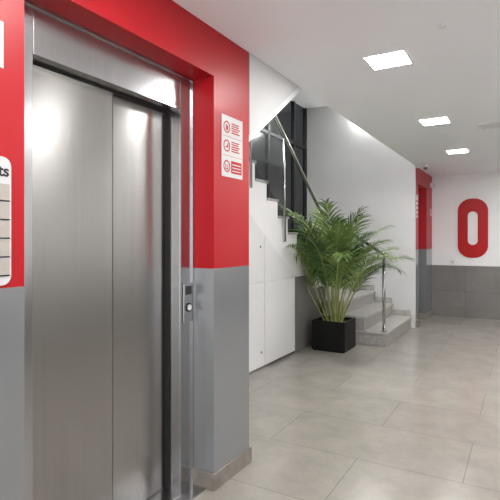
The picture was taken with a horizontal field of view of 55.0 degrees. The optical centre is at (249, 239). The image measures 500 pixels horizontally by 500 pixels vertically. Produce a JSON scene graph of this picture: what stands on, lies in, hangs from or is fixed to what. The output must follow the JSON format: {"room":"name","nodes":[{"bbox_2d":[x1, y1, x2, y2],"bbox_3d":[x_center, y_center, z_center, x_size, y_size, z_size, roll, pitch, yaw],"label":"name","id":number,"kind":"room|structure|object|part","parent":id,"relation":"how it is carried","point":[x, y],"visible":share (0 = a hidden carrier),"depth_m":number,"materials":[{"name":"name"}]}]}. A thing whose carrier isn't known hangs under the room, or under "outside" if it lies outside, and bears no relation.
{"room":"elevator lobby","nodes":[
{"label":"elevator lobby","id":0,"kind":"room"},
{"bbox_2d":[0,0,23,499],"bbox_3d":[-1.721,0.105,0.421,0.494,2.490,3.020,0,0,30],"label":"wall","id":1,"kind":"structure","parent":0,"point":[11,11],"depth_m":1.57,"materials":[{"name":"red paint"}]},
{"bbox_2d":[0,21,3,67],"bbox_3d":[-0.877,-0.625,1.392,0.006,0.150,0.344,0,0,30],"label":"plate","id":2,"kind":"object","parent":1,"relation":"attached to","point":[1,22],"visible":1,"depth_m":1.53,"materials":[{"name":"white plastic"}]},
{"bbox_2d":[0,156,10,285],"bbox_3d":[-0.895,-0.061,1.359,0.010,0.412,0.469,0,0,30],"label":"board","id":3,"kind":"object","parent":1,"relation":"attached to","point":[5,166],"visible":1,"depth_m":1.54,"materials":[{"name":"white"}]},
{"bbox_2d":[24,0,205,499],"bbox_3d":[-0.644,0.232,2.195,0.300,2.236,1.130,0,0,30],"label":"elevator","id":4,"kind":"object","parent":1,"relation":"attached to","point":[109,126],"visible":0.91,"depth_m":2.16,"materials":[{"name":"metal"}]},
{"bbox_3d":[-0.764,0.325,2.036,0.030,2.026,0.463,0,0,30],"label":"door panel","id":5,"kind":"part","parent":4,"relation":"part of","materials":[{"name":"metal"}]},
{"bbox_3d":[-0.587,0.325,2.407,0.030,2.026,0.458,0,0,30],"label":"door panel","id":6,"kind":"part","parent":4,"relation":"part of","materials":[{"name":"metal"}]},
{"bbox_3d":[-0.650,1.344,2.211,0.175,0.012,0.881,0,0,30],"label":"sill","id":7,"kind":"part","parent":4,"relation":"part of","materials":[{"name":"metal"}]},
{"bbox_3d":[-0.340,0.340,2.604,0.014,0.211,0.078,0,0,30],"label":"call panel","id":8,"kind":"part","parent":4,"relation":"part of","materials":[{"name":"metal"}]},
{"bbox_2d":[31,0,213,79],"bbox_3d":[-0.690,-1.013,2.222,0.494,0.254,1.130,0,0,30],"label":"wall","id":9,"kind":"structure","parent":0,"point":[164,32],"depth_m":2.19,"materials":[{"name":"red paint"}]},
{"bbox_2d":[252,101,303,246],"bbox_3d":[-0.397,-0.450,6.007,0.120,3.600,5.230,0,0,30],"label":"window","id":10,"kind":"structure","parent":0,"point":[285,116],"depth_m":7.55,"materials":[{"name":"black glass"}]},
{"bbox_2d":[249,53,301,140],"bbox_3d":[0.361,-1.410,4.109,0.542,1.660,2.410,0,0,30],"label":"flight","id":11,"kind":"object","parent":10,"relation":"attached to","point":[270,91],"visible":0.16,"depth_m":3.11,"materials":[{"name":"paint"}]},
{"bbox_2d":[261,101,306,235],"bbox_3d":[-0.186,-0.810,6.226,0.030,2.880,4.620,0,0,30],"label":"trim","id":12,"kind":"structure","parent":10,"relation":"attached to","point":[267,131],"depth_m":7.78,"materials":[{"name":"black metal"}]},
{"bbox_2d":[312,315,355,352],"bbox_3d":[1.045,1.165,5.970,0.420,0.370,0.420,0,0,30],"label":"planter","id":13,"kind":"object","parent":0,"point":[329,334],"depth_m":5.81,"materials":[{"name":"black plastic"}]},
{"bbox_2d":[172,0,499,176],"bbox_3d":[1.120,-1.745,3.536,5.170,1.210,11.250,0,0,30],"label":"ceiling","id":14,"kind":"structure","parent":0,"point":[320,46],"depth_m":3.05,"materials":[{"name":"paint"}]},
{"bbox_2d":[362,49,413,70],"bbox_3d":[0.875,-1.137,3.037,0.259,0.006,0.259,0,0,30],"label":"ceiling light","id":15,"kind":"object","parent":14,"relation":"in","point":[396,58],"depth_m":3.02,"materials":[{"name":"white plastic"}]},
{"bbox_2d":[416,165,428,169],"bbox_3d":[2.643,-1.107,7.359,0.187,0.068,0.100,0,0,30],"label":"security camera","id":16,"kind":"object","parent":14,"relation":"attached to","point":[424,167],"visible":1,"depth_m":7.32,"materials":[{"name":"white plastic"}]},
{"bbox_2d":[418,116,450,125],"bbox_3d":[1.769,-1.137,4.599,0.259,0.006,0.259,0,0,30],"label":"ceiling light","id":17,"kind":"object","parent":14,"relation":"in","point":[439,120],"depth_m":4.60,"materials":[{"name":"white plastic"}]},
{"bbox_2d":[438,24,446,28],"bbox_3d":[1.022,-1.135,2.549,0.044,0.008,0.044,0,0,30],"label":"smoke detector","id":18,"kind":"object","parent":14,"relation":"attached to","point":[441,26],"visible":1,"depth_m":2.54,"materials":[{"name":"white plastic"}]},
{"bbox_2d":[445,149,468,153],"bbox_3d":[2.659,-1.137,6.152,0.259,0.006,0.259,0,0,30],"label":"ceiling light","id":19,"kind":"object","parent":14,"relation":"in","point":[457,150],"depth_m":6.16,"materials":[{"name":"white plastic"}]},
{"bbox_2d":[193,315,499,499],"bbox_3d":[1.095,1.400,3.492,5.370,0.100,11.550,0,0,30],"label":"floor","id":20,"kind":"structure","parent":0,"point":[416,416],"depth_m":3.53,"materials":[{"name":"tile"}]},
{"bbox_2d":[194,29,248,473],"bbox_3d":[-0.315,0.105,2.877,0.494,2.490,0.380,0,0,30],"label":"pier","id":21,"kind":"object","parent":20,"relation":"on","point":[221,203],"depth_m":2.65,"materials":[{"name":"red paint"}]},
{"bbox_2d":[193,446,251,491],"bbox_3d":[-0.288,1.305,2.861,0.456,0.090,0.404,0,0,30],"label":"baseboard","id":22,"kind":"structure","parent":21,"relation":"attached to","point":[210,481],"depth_m":2.64,"materials":[{"name":"tile"}]},
{"bbox_2d":[221,113,242,179],"bbox_3d":[-0.100,-0.527,2.748,0.006,0.345,0.225,0,0,30],"label":"safety sign","id":23,"kind":"object","parent":21,"relation":"attached to","point":[231,128],"visible":1,"depth_m":2.74,"materials":[{"name":"white plastic"}]},
{"bbox_2d":[249,160,411,374],"bbox_3d":[0.488,-0.181,5.620,1.739,3.062,5.020,0,0,30],"label":"staircase","id":24,"kind":"structure","parent":20,"relation":"on","point":[282,310],"depth_m":5.47,"materials":[{"name":"white paint"}]},
{"bbox_2d":[249,115,388,331],"bbox_3d":[0.641,-0.649,5.042,0.914,3.636,3.012,0,0,30],"label":"handrail","id":25,"kind":"object","parent":24,"relation":"on","point":[285,139],"visible":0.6,"depth_m":5.60,"materials":[{"name":"silver metal"}]},
{"bbox_3d":[0.004,-1.139,4.792,0.043,1.239,0.028,0,0,30],"label":"post","id":26,"kind":"part","parent":25,"relation":"part of","materials":[{"name":"silver metal"}]},
{"bbox_3d":[0.392,-0.589,5.468,0.043,1.218,0.028,0,0,30],"label":"post","id":27,"kind":"part","parent":25,"relation":"part of","materials":[{"name":"silver metal"}]},
{"bbox_3d":[0.634,-1.124,5.029,0.914,2.687,2.983,0,0,30],"label":"rail","id":28,"kind":"part","parent":25,"relation":"part of","materials":[{"name":"silver metal"}]},
{"bbox_3d":[1.708,0.674,6.121,0.040,0.989,0.040,0,0,30],"label":"post","id":29,"kind":"part","parent":25,"relation":"part of","materials":[{"name":"silver metal"}]},
{"bbox_3d":[1.983,0.945,7.648,1.120,0.810,0.013,0,0,30],"label":"wall skirting","id":30,"kind":"part","parent":24,"relation":"part of","materials":[{"name":"stone"}]},
{"bbox_2d":[279,198,417,352],"bbox_3d":[1.119,0.435,5.953,1.874,1.830,2.168,0,0,30],"label":"potted palm","id":31,"kind":"object","parent":20,"relation":"on","point":[332,259],"visible":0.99,"depth_m":5.70,"materials":[{"name":"green plant"}]},
{"bbox_2d":[418,188,418,312],"bbox_3d":[2.623,0.232,7.976,0.225,2.236,0.750,0,0,30],"label":"elevator","id":32,"kind":"object","parent":20,"relation":"on","point":[418,188],"visible":0.03,"depth_m":8.24,"materials":[{"name":"metal"}]},
{"bbox_2d":[419,174,431,313],"bbox_3d":[2.954,0.105,8.535,0.444,2.490,0.550,0,0,30],"label":"wall pier","id":33,"kind":"object","parent":20,"relation":"on","point":[425,194],"visible":0.39,"depth_m":8.23,"materials":[{"name":"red paint"}]},
{"bbox_2d":[307,106,415,327],"bbox_3d":[1.706,-0.450,7.833,1.915,3.600,0.030,0,0,30],"label":"wall","id":34,"kind":"structure","parent":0,"point":[348,166],"depth_m":7.69,"materials":[{"name":"white paint"}]},
{"bbox_2d":[416,166,417,320],"bbox_3d":[2.398,0.105,7.563,0.444,2.490,0.190,0,0,30],"label":"wall","id":35,"kind":"structure","parent":0,"point":[416,166],"depth_m":7.43,"materials":[{"name":"red paint"}]},
{"bbox_2d":[416,195,417,217],"bbox_3d":[2.591,-0.525,7.447,0.005,0.350,0.140,0,0,30],"label":"safety sign","id":36,"kind":"object","parent":35,"relation":"attached to","point":[416,195],"visible":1,"depth_m":7.47,"materials":[{"name":"grey"}]},
{"bbox_2d":[415,310,432,327],"bbox_3d":[2.846,1.305,8.032,0.156,0.090,1.508,0,0,30],"label":"baseboard","id":37,"kind":"structure","parent":35,"relation":"attached to","point":[429,314],"depth_m":8.21,"materials":[{"name":"tile"}]},
{"bbox_2d":[418,168,426,187],"bbox_3d":[2.631,-1.013,7.971,0.444,0.254,0.750,0,0,30],"label":"wall","id":38,"kind":"structure","parent":0,"point":[422,176],"depth_m":7.87,"materials":[{"name":"red paint"}]},
{"bbox_2d":[432,173,499,319],"bbox_3d":[4.550,0.105,8.001,3.656,2.490,0.132,0,0,30],"label":"wall","id":39,"kind":"structure","parent":0,"point":[449,192],"depth_m":8.39,"materials":[{"name":"white paint"}]},
{"bbox_2d":[458,198,487,257],"bbox_3d":[3.863,-0.205,8.325,0.480,1.030,0.012,0,0,30],"label":"sign","id":40,"kind":"object","parent":39,"relation":"attached to","point":[479,249],"visible":1,"depth_m":8.31,"materials":[{"name":"red"}]},
{"bbox_2d":[477,120,499,129],"bbox_3d":[2.376,-1.129,4.712,0.240,0.019,0.240,0,0,30],"label":"ceiling vent","id":41,"kind":"object","parent":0,"point":[492,124],"depth_m":4.70,"materials":[{"name":"grey metal"}]}
]}

